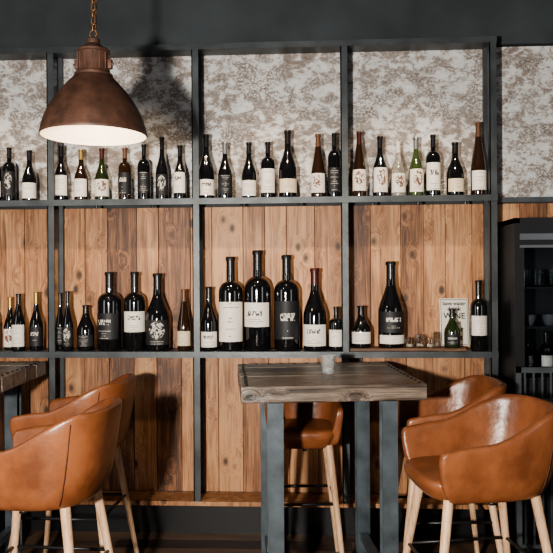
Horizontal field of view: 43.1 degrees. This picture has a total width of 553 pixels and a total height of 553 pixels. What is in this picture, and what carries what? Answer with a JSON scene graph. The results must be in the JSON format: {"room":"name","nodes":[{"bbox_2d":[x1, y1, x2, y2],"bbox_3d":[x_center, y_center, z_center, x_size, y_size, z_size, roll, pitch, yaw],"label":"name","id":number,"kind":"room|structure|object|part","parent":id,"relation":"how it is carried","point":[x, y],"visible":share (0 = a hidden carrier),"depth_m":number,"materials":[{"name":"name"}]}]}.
{"room":"bar","nodes":[
{"label":"bar","id":0,"kind":"room"},
{"bbox_2d":[0,530,496,552],"bbox_3d":[-0.122,1.656,1.241,7.598,0.050,6.998,0,0,3],"label":"floor","id":1,"kind":"structure","parent":0,"point":[148,542],"depth_m":4.28,"materials":[{"name":"brown wood"}]},
{"bbox_2d":[0,361,45,552],"bbox_3d":[-1.850,1.079,3.863,0.884,1.124,0.845,0,0,0],"label":"bar table","id":2,"kind":"object","parent":1,"relation":"on","point":[13,374],"visible":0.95,"depth_m":4.16,"materials":[{"name":"brown wood"}]},
{"bbox_3d":[-1.574,1.125,4.192,0.110,1.030,0.110,0,0,0],"label":"leg","id":3,"kind":"part","parent":2,"relation":"part of","materials":[{"name":"paint"}]},
{"bbox_2d":[0,397,121,552],"bbox_3d":[-0.985,1.090,2.982,0.628,1.097,0.548,0,0,6],"label":"bar chair","id":4,"kind":"object","parent":1,"relation":"on","point":[63,464],"visible":1,"depth_m":2.76,"materials":[{"name":"leather"}]},
{"bbox_3d":[-1.202,1.280,3.220,0.043,0.719,0.176,0,0,-37],"label":"leg","id":5,"kind":"part","parent":4,"relation":"part of","materials":[{"name":"brown wood"}]},
{"bbox_3d":[-0.802,1.278,2.748,0.043,0.719,0.176,0,0,-37],"label":"leg","id":6,"kind":"part","parent":4,"relation":"part of","materials":[{"name":"brown wood"}]},
{"bbox_3d":[-0.756,1.278,3.172,0.176,0.719,0.043,0,0,-40],"label":"leg","id":7,"kind":"part","parent":4,"relation":"part of","materials":[{"name":"brown wood"}]},
{"bbox_2d":[8,373,138,552],"bbox_3d":[-1.076,1.093,3.779,0.616,1.092,0.548,0,0,5],"label":"bar chair","id":8,"kind":"object","parent":1,"relation":"on","point":[123,387],"visible":0.41,"depth_m":3.63,"materials":[{"name":"leather"}]},
{"bbox_3d":[-1.293,1.281,4.013,0.043,0.719,0.174,0,0,-38],"label":"leg","id":9,"kind":"part","parent":8,"relation":"part of","materials":[{"name":"brown wood"}]},
{"bbox_3d":[-0.893,1.279,3.548,0.043,0.719,0.174,0,0,-38],"label":"leg","id":10,"kind":"part","parent":8,"relation":"part of","materials":[{"name":"brown wood"}]},
{"bbox_3d":[-0.854,1.278,3.973,0.174,0.719,0.043,0,0,-42],"label":"leg","id":11,"kind":"part","parent":8,"relation":"part of","materials":[{"name":"brown wood"}]},
{"bbox_2d":[264,402,344,552],"bbox_3d":[0.152,1.131,3.952,0.444,1.001,0.466,0,0,-1],"label":"bar chair","id":12,"kind":"object","parent":1,"relation":"on","point":[307,425],"visible":0.56,"depth_m":3.79,"materials":[{"name":"leather"}]},
{"bbox_3d":[0.151,0.877,3.927,0.358,0.114,0.384,0,0,-1],"label":"seat","id":13,"kind":"part","parent":12,"relation":"part of","materials":[{"name":"leather"}]},
{"bbox_3d":[0.321,1.271,4.108,0.143,0.717,0.042,0,0,-41],"label":"leg","id":14,"kind":"part","parent":12,"relation":"part of","materials":[{"name":"brown wood"}]},
{"bbox_3d":[0.326,1.271,3.779,0.143,0.717,0.042,0,0,40],"label":"leg","id":15,"kind":"part","parent":12,"relation":"part of","materials":[{"name":"brown wood"}]},
{"bbox_2d":[238,362,426,552],"bbox_3d":[0.247,1.066,3.705,0.884,1.124,0.845,0,0,-4],"label":"bar table","id":16,"kind":"object","parent":1,"relation":"on","point":[361,383],"visible":0.98,"depth_m":3.36,"materials":[{"name":"brown wood"}]},
{"bbox_3d":[-0.052,1.115,4.014,0.110,1.030,0.110,0,0,-4],"label":"leg","id":17,"kind":"part","parent":16,"relation":"part of","materials":[{"name":"paint"}]},
{"bbox_3d":[-0.004,1.115,3.356,0.110,1.030,0.110,0,0,-4],"label":"leg","id":18,"kind":"part","parent":16,"relation":"part of","materials":[{"name":"paint"}]},
{"bbox_2d":[321,355,334,373],"bbox_3d":[0.271,0.460,3.664,0.076,0.095,0.076,0,0,3],"label":"glass","id":19,"kind":"object","parent":16,"relation":"on","point":[327,361],"visible":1,"depth_m":3.63,"materials":[{"name":"white"}]},
{"bbox_3d":[0.497,1.112,4.055,0.110,1.030,0.110,0,0,-4],"label":"leg","id":20,"kind":"part","parent":16,"relation":"part of","materials":[{"name":"paint"}]},
{"bbox_3d":[0.545,1.112,3.396,0.110,1.030,0.110,0,0,-4],"label":"leg","id":21,"kind":"part","parent":16,"relation":"part of","materials":[{"name":"paint"}]},
{"bbox_2d":[398,375,506,552],"bbox_3d":[0.886,1.086,3.691,0.604,1.082,0.548,0,0,-1],"label":"bar chair","id":22,"kind":"object","parent":1,"relation":"on","point":[458,396],"visible":0.3,"depth_m":3.86,"materials":[{"name":"leather"}]},
{"bbox_3d":[0.651,1.269,3.901,0.043,0.719,0.173,0,0,-43],"label":"leg","id":23,"kind":"part","parent":22,"relation":"part of","materials":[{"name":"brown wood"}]},
{"bbox_3d":[0.849,0.873,3.690,0.499,0.114,0.448,0,0,-1],"label":"seat","id":24,"kind":"part","parent":22,"relation":"part of","materials":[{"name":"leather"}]},
{"bbox_3d":[0.657,1.269,3.474,0.043,0.719,0.173,0,0,42],"label":"leg","id":25,"kind":"part","parent":22,"relation":"part of","materials":[{"name":"brown wood"}]},
{"bbox_3d":[1.083,1.266,3.907,0.043,0.719,0.173,0,0,42],"label":"leg","id":26,"kind":"part","parent":22,"relation":"part of","materials":[{"name":"brown wood"}]},
{"bbox_3d":[1.089,1.266,3.480,0.043,0.719,0.173,0,0,-43],"label":"leg","id":27,"kind":"part","parent":22,"relation":"part of","materials":[{"name":"brown wood"}]},
{"bbox_2d":[401,394,552,552],"bbox_3d":[0.886,1.089,3.052,0.658,1.077,0.548,0,0,-8],"label":"bar chair","id":28,"kind":"object","parent":1,"relation":"on","point":[499,449],"visible":1,"depth_m":2.88,"materials":[{"name":"leather"}]},
{"bbox_3d":[0.605,1.269,3.229,0.180,0.719,0.043,0,0,37],"label":"leg","id":29,"kind":"part","parent":28,"relation":"part of","materials":[{"name":"brown wood"}]},
{"bbox_3d":[0.847,0.873,3.047,0.547,0.114,0.448,0,0,-8],"label":"seat","id":30,"kind":"part","parent":28,"relation":"part of","materials":[{"name":"leather"}]},
{"bbox_3d":[0.663,1.269,2.806,0.043,0.719,0.180,0,0,37],"label":"leg","id":31,"kind":"part","parent":28,"relation":"part of","materials":[{"name":"brown wood"}]},
{"bbox_3d":[1.075,1.267,3.293,0.043,0.719,0.180,0,0,37],"label":"leg","id":32,"kind":"part","parent":28,"relation":"part of","materials":[{"name":"brown wood"}]},
{"bbox_3d":[1.133,1.266,2.870,0.180,0.719,0.043,0,0,37],"label":"leg","id":33,"kind":"part","parent":28,"relation":"part of","materials":[{"name":"brown wood"}]},
{"bbox_2d":[497,217,552,552],"bbox_3d":[1.854,0.641,4.153,0.970,1.955,0.406,0,0,3],"label":"fridge","id":34,"kind":"object","parent":1,"relation":"on","point":[523,243],"visible":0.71,"depth_m":4.06,"materials":[{"name":"black metal"}]},
{"bbox_2d":[524,270,528,286],"bbox_3d":[1.466,0.011,4.178,0.072,0.100,0.072,0,0,3],"label":"drinking glass","id":35,"kind":"object","parent":34,"relation":"in","point":[526,272],"visible":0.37,"depth_m":4.15,"materials":[{"name":"white"}]},
{"bbox_2d":[525,332,533,376],"bbox_3d":[1.487,0.465,4.156,0.075,0.270,0.076,0,0,-6],"label":"wine bottle","id":36,"kind":"object","parent":34,"relation":"in","point":[529,358],"visible":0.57,"depth_m":4.13,"materials":[{"name":"black glass"}]},
{"bbox_2d":[525,315,535,324],"bbox_3d":[1.496,0.258,4.156,0.084,0.060,0.084,0,0,3],"label":"coffee cup","id":37,"kind":"object","parent":34,"relation":"in","point":[529,319],"visible":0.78,"depth_m":4.12,"materials":[{"name":"grey ceramic"}]},
{"bbox_3d":[1.838,-0.206,3.958,0.910,0.080,0.016,0,0,3],"label":"steel trim","id":38,"kind":"part","parent":34,"relation":"part of","materials":[{"name":"grey metal"}]},
{"bbox_2d":[531,270,543,286],"bbox_3d":[1.555,0.010,4.173,0.072,0.100,0.072,0,0,3],"label":"drinking glass","id":39,"kind":"object","parent":34,"relation":"in","point":[537,276],"visible":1,"depth_m":4.14,"materials":[{"name":"white"}]},
{"bbox_2d":[539,332,552,376],"bbox_3d":[1.597,0.465,4.150,0.075,0.270,0.076,0,0,-10],"label":"wine bottle","id":40,"kind":"object","parent":34,"relation":"in","point":[545,350],"visible":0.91,"depth_m":4.12,"materials":[{"name":"black glass"}]},
{"bbox_2d":[542,315,552,324],"bbox_3d":[1.616,0.258,4.149,0.084,0.060,0.084,0,0,3],"label":"coffee cup","id":41,"kind":"object","parent":34,"relation":"in","point":[547,319],"visible":1,"depth_m":4.12,"materials":[{"name":"grey ceramic"}]},
{"bbox_2d":[547,270,552,286],"bbox_3d":[1.645,0.009,4.168,0.072,0.100,0.072,0,0,3],"label":"drinking glass","id":42,"kind":"object","parent":34,"relation":"in","point":[549,272],"visible":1,"depth_m":4.15,"materials":[{"name":"white"}]},
{"bbox_2d":[514,367,552,552],"bbox_3d":[1.874,1.059,3.850,1.100,1.120,0.030,0,0,3],"label":"metal railing","id":43,"kind":"object","parent":1,"relation":"on","point":[517,370],"visible":0.54,"depth_m":3.87,"materials":[{"name":"metal"}]},
{"bbox_2d":[0,46,552,534],"bbox_3d":[0.054,-0.170,4.574,7.600,3.600,0.225,0,0,3],"label":"wall","id":44,"kind":"structure","parent":0,"point":[427,202],"depth_m":4.47,"materials":[{"name":"grey paint"}]},
{"bbox_2d":[0,358,483,493],"bbox_3d":[-0.904,0.937,4.502,4.477,0.874,0.022,0,0,3],"label":"wood panelling","id":45,"kind":"object","parent":44,"relation":"attached to","point":[157,448],"depth_m":4.47,"materials":[{"name":"brown wood"}]},
{"bbox_2d":[0,504,492,536],"bbox_3d":[-1.196,1.520,4.515,5.090,0.235,0.035,0,0,3],"label":"baseboard","id":46,"kind":"structure","parent":44,"relation":"attached to","point":[146,518],"depth_m":4.45,"materials":[{"name":"black wood"}]},
{"bbox_2d":[0,0,552,47],"bbox_3d":[0.237,-1.702,4.424,7.000,0.540,0.055,0,0,3],"label":"wall","id":47,"kind":"structure","parent":44,"relation":"attached to","point":[23,23],"depth_m":4.41,"materials":[{"name":"black paint"}]},
{"bbox_2d":[0,36,552,509],"bbox_3d":[0.162,-0.014,4.325,4.960,2.814,0.201,0,0,3],"label":"wall shelving","id":48,"kind":"object","parent":44,"relation":"attached to","point":[199,497],"visible":0.9,"depth_m":4.27,"materials":[{"name":"metal"}]},
{"bbox_2d":[0,166,1,200],"bbox_3d":[-1.779,-0.634,4.429,0.080,0.330,0.081,0,0,-2],"label":"wine bottle","id":49,"kind":"object","parent":48,"relation":"in","point":[0,166],"visible":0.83,"depth_m":4.42,"materials":[{"name":"black glass"}]},
{"bbox_2d":[3,297,13,349],"bbox_3d":[-1.697,0.298,4.464,0.080,0.335,0.081,0,0,-6],"label":"wine bottle","id":50,"kind":"object","parent":48,"relation":"in","point":[7,330],"visible":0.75,"depth_m":4.43,"materials":[{"name":"black glass"}]},
{"bbox_2d":[2,147,15,199],"bbox_3d":[-1.687,-0.642,4.423,0.080,0.345,0.081,0,0,-3],"label":"wine bottle","id":51,"kind":"object","parent":48,"relation":"in","point":[9,168],"visible":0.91,"depth_m":4.39,"materials":[{"name":"black glass"}]},
{"bbox_2d":[12,294,25,350],"bbox_3d":[-1.616,0.286,4.390,0.082,0.358,0.083,0,0,2],"label":"wine bottle","id":52,"kind":"object","parent":48,"relation":"in","point":[18,322],"visible":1,"depth_m":4.36,"materials":[{"name":"black glass"}]},
{"bbox_2d":[22,150,36,199],"bbox_3d":[-1.558,-0.632,4.416,0.088,0.325,0.089,0,0,-8],"label":"wine bottle","id":53,"kind":"object","parent":48,"relation":"in","point":[29,180],"visible":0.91,"depth_m":4.39,"materials":[{"name":"black glass"}]},
{"bbox_2d":[29,292,43,350],"bbox_3d":[-1.513,0.281,4.414,0.084,0.368,0.085,0,0,0],"label":"wine bottle","id":54,"kind":"object","parent":48,"relation":"in","point":[36,323],"visible":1,"depth_m":4.38,"materials":[{"name":"black glass"}]},
{"bbox_2d":[55,293,63,349],"bbox_3d":[-1.369,0.284,4.436,0.062,0.360,0.063,0,0,0],"label":"wine bottle","id":55,"kind":"object","parent":48,"relation":"in","point":[58,325],"visible":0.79,"depth_m":4.41,"materials":[{"name":"black glass"}]},
{"bbox_2d":[54,145,68,199],"bbox_3d":[-1.354,-0.646,4.405,0.090,0.350,0.091,0,0,6],"label":"wine bottle","id":56,"kind":"object","parent":48,"relation":"in","point":[61,179],"visible":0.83,"depth_m":4.37,"materials":[{"name":"black glass"}]},
{"bbox_2d":[62,291,73,350],"bbox_3d":[-1.303,0.278,4.372,0.070,0.372,0.071,0,0,-2],"label":"wine bottle","id":57,"kind":"object","parent":48,"relation":"in","point":[67,323],"visible":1,"depth_m":4.35,"materials":[{"name":"black glass"}]},
{"bbox_2d":[74,149,87,199],"bbox_3d":[-1.226,-0.634,4.398,0.086,0.325,0.087,0,0,8],"label":"wine bottle","id":58,"kind":"object","parent":48,"relation":"in","point":[81,178],"visible":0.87,"depth_m":4.37,"materials":[{"name":"orange glass"}]},
{"bbox_2d":[77,305,94,350],"bbox_3d":[-1.196,0.321,4.396,0.108,0.283,0.109,0,0,3],"label":"wine bottle","id":59,"kind":"object","parent":48,"relation":"in","point":[85,330],"visible":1,"depth_m":4.36,"materials":[{"name":"black glass"}]},
{"bbox_2d":[95,148,108,198],"bbox_3d":[-1.094,-0.638,4.390,0.088,0.330,0.089,0,0,-11],"label":"wine bottle","id":60,"kind":"object","parent":48,"relation":"in","point":[101,177],"visible":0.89,"depth_m":4.36,"materials":[{"name":"green glass"}]},
{"bbox_2d":[97,272,121,350],"bbox_3d":[-1.045,0.217,4.388,0.150,0.490,0.151,0,0,17],"label":"wine bottle","id":61,"kind":"object","parent":48,"relation":"in","point":[109,303],"visible":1,"depth_m":4.33,"materials":[{"name":"black glass"}]},
{"bbox_2d":[118,148,131,198],"bbox_3d":[-0.948,-0.639,4.382,0.082,0.330,0.083,0,0,13],"label":"wine bottle","id":62,"kind":"object","parent":48,"relation":"in","point":[124,168],"visible":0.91,"depth_m":4.35,"materials":[{"name":"orange glass"}]},
{"bbox_2d":[124,272,145,350],"bbox_3d":[-0.886,0.216,4.379,0.132,0.490,0.133,0,0,-5],"label":"wine bottle","id":63,"kind":"object","parent":48,"relation":"in","point":[134,301],"visible":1,"depth_m":4.33,"materials":[{"name":"black glass"}]},
{"bbox_2d":[137,144,150,198],"bbox_3d":[-0.828,-0.649,4.375,0.080,0.350,0.081,0,0,-3],"label":"wine bottle","id":64,"kind":"object","parent":48,"relation":"in","point":[143,167],"visible":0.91,"depth_m":4.34,"materials":[{"name":"black glass"}]},
{"bbox_2d":[145,273,169,350],"bbox_3d":[-0.741,0.220,4.371,0.152,0.480,0.153,0,0,-4],"label":"wine bottle","id":65,"kind":"object","parent":48,"relation":"in","point":[157,320],"visible":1,"depth_m":4.32,"materials":[{"name":"black glass"}]},
{"bbox_2d":[156,137,168,198],"bbox_3d":[-0.714,-0.673,4.369,0.080,0.395,0.081,0,0,-1],"label":"wine bottle","id":66,"kind":"object","parent":48,"relation":"in","point":[162,175],"visible":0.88,"depth_m":4.34,"materials":[{"name":"black glass"}]},
{"bbox_2d":[173,145,186,197],"bbox_3d":[-0.601,-0.646,4.363,0.082,0.340,0.083,0,0,16],"label":"wine bottle","id":67,"kind":"object","parent":48,"relation":"in","point":[180,177],"visible":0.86,"depth_m":4.33,"materials":[{"name":"black glass"}]},
{"bbox_2d":[177,289,190,350],"bbox_3d":[-0.576,0.269,4.362,0.084,0.380,0.085,0,0,3],"label":"wine bottle","id":68,"kind":"object","parent":48,"relation":"in","point":[184,326],"visible":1,"depth_m":4.33,"materials":[{"name":"orange glass"}]},
{"bbox_2d":[199,134,214,197],"bbox_3d":[-0.437,-0.679,4.354,0.100,0.405,0.101,0,0,-6],"label":"wine bottle","id":69,"kind":"object","parent":48,"relation":"in","point":[206,170],"visible":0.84,"depth_m":4.32,"materials":[{"name":"black glass"}]},
{"bbox_2d":[200,287,217,350],"bbox_3d":[-0.419,0.261,4.343,0.106,0.395,0.107,0,0,2],"label":"wine bottle","id":70,"kind":"object","parent":48,"relation":"in","point":[208,324],"visible":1,"depth_m":4.30,"materials":[{"name":"black glass"}]},
{"bbox_2d":[218,142,231,197],"bbox_3d":[-0.319,-0.654,4.347,0.090,0.352,0.091,0,0,-8],"label":"wine bottle","id":71,"kind":"object","parent":48,"relation":"in","point":[224,173],"visible":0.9,"depth_m":4.32,"materials":[{"name":"black glass"}]},
{"bbox_2d":[219,257,242,350],"bbox_3d":[-0.284,0.167,4.345,0.150,0.580,0.151,0,0,-1],"label":"wine bottle","id":72,"kind":"object","parent":48,"relation":"in","point":[230,291],"visible":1,"depth_m":4.29,"materials":[{"name":"black glass"}]},
{"bbox_2d":[242,142,255,197],"bbox_3d":[-0.170,-0.654,4.339,0.090,0.352,0.091,0,0,0],"label":"wine bottle","id":73,"kind":"object","parent":48,"relation":"in","point":[248,173],"visible":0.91,"depth_m":4.31,"materials":[{"name":"black glass"}]},
{"bbox_2d":[244,250,270,350],"bbox_3d":[-0.116,0.147,4.346,0.166,0.618,0.167,0,0,16],"label":"wine bottle","id":74,"kind":"object","parent":48,"relation":"in","point":[257,290],"visible":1,"depth_m":4.28,"materials":[{"name":"black glass"}]},
{"bbox_2d":[261,142,274,196],"bbox_3d":[-0.053,-0.655,4.332,0.088,0.352,0.089,0,0,-3],"label":"wine bottle","id":75,"kind":"object","parent":48,"relation":"in","point":[267,163],"visible":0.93,"depth_m":4.30,"materials":[{"name":"black glass"}]},
{"bbox_2d":[274,255,299,350],"bbox_3d":[0.064,0.161,4.336,0.158,0.588,0.159,0,0,-4],"label":"wine bottle","id":76,"kind":"object","parent":48,"relation":"in","point":[286,291],"visible":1,"depth_m":4.27,"materials":[{"name":"black glass"}]},
{"bbox_2d":[279,130,296,196],"bbox_3d":[0.070,-0.690,4.325,0.112,0.420,0.113,0,0,-6],"label":"wine bottle","id":77,"kind":"object","parent":48,"relation":"in","point":[287,168],"visible":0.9,"depth_m":4.29,"materials":[{"name":"black glass"}]},
{"bbox_2d":[303,268,326,350],"bbox_3d":[0.236,0.202,4.316,0.144,0.505,0.145,0,0,10],"label":"wine bottle","id":78,"kind":"object","parent":48,"relation":"in","point":[314,316],"visible":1,"depth_m":4.26,"materials":[{"name":"black glass"}]},
{"bbox_2d":[311,134,325,196],"bbox_3d":[0.256,-0.679,4.315,0.090,0.395,0.091,0,0,14],"label":"wine bottle","id":79,"kind":"object","parent":48,"relation":"in","point":[318,178],"visible":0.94,"depth_m":4.28,"materials":[{"name":"orange glass"}]},
{"bbox_2d":[328,133,340,195],"bbox_3d":[0.355,-0.682,4.309,0.080,0.400,0.081,0,0,3],"label":"wine bottle","id":80,"kind":"object","parent":48,"relation":"in","point":[334,158],"visible":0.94,"depth_m":4.28,"materials":[{"name":"black glass"}]},
{"bbox_2d":[329,307,341,350],"bbox_3d":[0.367,0.319,4.299,0.088,0.268,0.089,0,0,15],"label":"wine bottle","id":81,"kind":"object","parent":48,"relation":"in","point":[335,324],"visible":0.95,"depth_m":4.26,"materials":[{"name":"black glass"}]},
{"bbox_2d":[352,131,366,195],"bbox_3d":[0.508,-0.685,4.301,0.086,0.405,0.087,0,0,3],"label":"wine bottle","id":82,"kind":"object","parent":48,"relation":"in","point":[359,168],"visible":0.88,"depth_m":4.27,"materials":[{"name":"orange glass"}]},
{"bbox_2d":[373,136,387,195],"bbox_3d":[0.635,-0.671,4.294,0.092,0.375,0.093,0,0,-6],"label":"wine bottle","id":83,"kind":"object","parent":48,"relation":"in","point":[380,172],"visible":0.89,"depth_m":4.26,"materials":[{"name":"black glass"}]},
{"bbox_2d":[391,141,405,195],"bbox_3d":[0.744,-0.654,4.287,0.088,0.340,0.089,0,0,-6],"label":"wine bottle","id":84,"kind":"object","parent":48,"relation":"in","point":[398,176],"visible":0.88,"depth_m":4.26,"materials":[{"name":"clear glass"}]},
{"bbox_2d":[349,346,466,350],"bbox_3d":[0.796,0.442,4.285,0.695,0.018,0.150,0,0,3],"label":"wooden serving board","id":85,"kind":"object","parent":48,"relation":"on","point":[372,348],"visible":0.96,"depth_m":4.21,"materials":[{"name":"brown wood"}]},
{"bbox_2d":[352,305,370,347],"bbox_3d":[0.520,0.306,4.300,0.118,0.255,0.119,0,0,10],"label":"wine bottle","id":86,"kind":"object","parent":85,"relation":"on","point":[361,330],"visible":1,"depth_m":4.26,"materials":[{"name":"black glass"}]},
{"bbox_2d":[378,261,403,347],"bbox_3d":[0.701,0.170,4.290,0.158,0.525,0.159,0,0,-3],"label":"wine bottle","id":87,"kind":"object","parent":85,"relation":"on","point":[391,309],"visible":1,"depth_m":4.23,"materials":[{"name":"black glass"}]},
{"bbox_2d":[405,337,413,347],"bbox_3d":[0.808,0.402,4.255,0.058,0.060,0.058,0,0,3],"label":"tealight holder","id":88,"kind":"object","parent":85,"relation":"on","point":[409,341],"visible":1,"depth_m":4.23,"materials":[{"name":"clear glass"}]},
{"bbox_2d":[415,334,424,347],"bbox_3d":[0.876,0.394,4.281,0.058,0.075,0.058,0,0,3],"label":"tealight holder","id":89,"kind":"object","parent":85,"relation":"on","point":[419,339],"visible":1,"depth_m":4.26,"materials":[{"name":"clear glass"}]},
{"bbox_2d":[425,337,434,347],"bbox_3d":[0.930,0.401,4.238,0.058,0.060,0.058,0,0,3],"label":"tealight holder","id":90,"kind":"object","parent":85,"relation":"on","point":[429,341],"visible":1,"depth_m":4.21,"materials":[{"name":"clear glass"}]},
{"bbox_2d":[431,332,440,346],"bbox_3d":[0.979,0.386,4.305,0.058,0.090,0.058,0,0,3],"label":"tealight holder","id":91,"kind":"object","parent":85,"relation":"on","point":[437,335],"visible":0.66,"depth_m":4.28,"materials":[{"name":"clear glass"}]},
{"bbox_2d":[444,309,459,347],"bbox_3d":[1.066,0.313,4.250,0.096,0.235,0.097,0,0,12],"label":"wine bottle","id":92,"kind":"object","parent":85,"relation":"on","point":[452,330],"visible":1,"depth_m":4.22,"materials":[{"name":"green glass"}]},
{"bbox_2d":[439,298,469,345],"bbox_3d":[1.104,0.282,4.348,0.176,0.293,0.040,0,0,3],"label":"sign","id":93,"kind":"object","parent":85,"relation":"on","point":[460,305],"visible":0.54,"depth_m":4.35,"materials":[{"name":"grey paper"}]},
{"bbox_2d":[409,137,423,194],"bbox_3d":[0.853,-0.667,4.281,0.090,0.365,0.091,0,0,-6],"label":"wine bottle","id":94,"kind":"object","parent":48,"relation":"in","point":[416,172],"visible":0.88,"depth_m":4.25,"materials":[{"name":"green glass"}]},
{"bbox_2d":[426,134,440,194],"bbox_3d":[0.956,-0.675,4.276,0.088,0.380,0.089,0,0,1],"label":"wine bottle","id":95,"kind":"object","parent":48,"relation":"in","point":[433,165],"visible":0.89,"depth_m":4.24,"materials":[{"name":"black glass"}]},
{"bbox_2d":[446,142,463,194],"bbox_3d":[1.089,-0.651,4.268,0.104,0.330,0.105,0,0,-8],"label":"wine bottle","id":96,"kind":"object","parent":48,"relation":"in","point":[454,176],"visible":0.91,"depth_m":4.23,"materials":[{"name":"black glass"}]},
{"bbox_2d":[470,280,486,350],"bbox_3d":[1.223,0.235,4.241,0.100,0.425,0.101,0,0,-4],"label":"wine bottle","id":97,"kind":"object","parent":48,"relation":"in","point":[478,306],"visible":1,"depth_m":4.20,"materials":[{"name":"black glass"}]},
{"bbox_2d":[471,122,486,194],"bbox_3d":[1.228,-0.712,4.260,0.092,0.450,0.093,0,0,-2],"label":"wine bottle","id":98,"kind":"object","parent":48,"relation":"in","point":[478,164],"visible":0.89,"depth_m":4.23,"materials":[{"name":"orange glass"}]},
{"bbox_2d":[0,46,552,199],"bbox_3d":[-0.207,-0.944,4.464,6.100,0.950,0.025,0,0,3],"label":"plaster panel","id":99,"kind":"object","parent":44,"relation":"attached to","point":[401,96],"depth_m":4.43,"materials":[{"name":"grey paint"}]},
{"bbox_2d":[0,203,552,347],"bbox_3d":[-0.251,0.006,4.465,5.797,0.899,0.022,0,0,3],"label":"wood panelling","id":100,"kind":"object","parent":44,"relation":"attached to","point":[442,244],"depth_m":4.45,"materials":[{"name":"brown wood"}]},
{"bbox_3d":[-0.145,-2.019,1.217,7.600,0.100,6.950,0,0,3],"label":"ceiling","id":101,"kind":"structure","parent":0,"visible":0},
{"bbox_2d":[38,0,147,145],"bbox_3d":[-0.781,-1.281,2.981,0.448,1.368,0.448,0,0,-11],"label":"pendant lamp","id":102,"kind":"object","parent":101,"relation":"hanging from","point":[92,108],"visible":1,"depth_m":2.88,"materials":[{"name":"brown metal"}]},
{"bbox_3d":[-0.777,-0.725,2.981,0.449,0.256,0.449,0,0,3],"label":"lamp shade","id":103,"kind":"part","parent":102,"relation":"part of","materials":[{"name":"brown metal"}]},
{"bbox_3d":[-0.782,-1.482,2.981,0.034,0.944,0.020,0,0,-23],"label":"chain","id":104,"kind":"part","parent":102,"relation":"part of","materials":[{"name":"gold metal"}]},
{"bbox_3d":[-0.782,-1.481,2.981,0.110,0.968,0.110,0,0,3],"label":"cord","id":105,"kind":"part","parent":102,"relation":"part of","materials":[{"name":"brown metal"}]}
]}

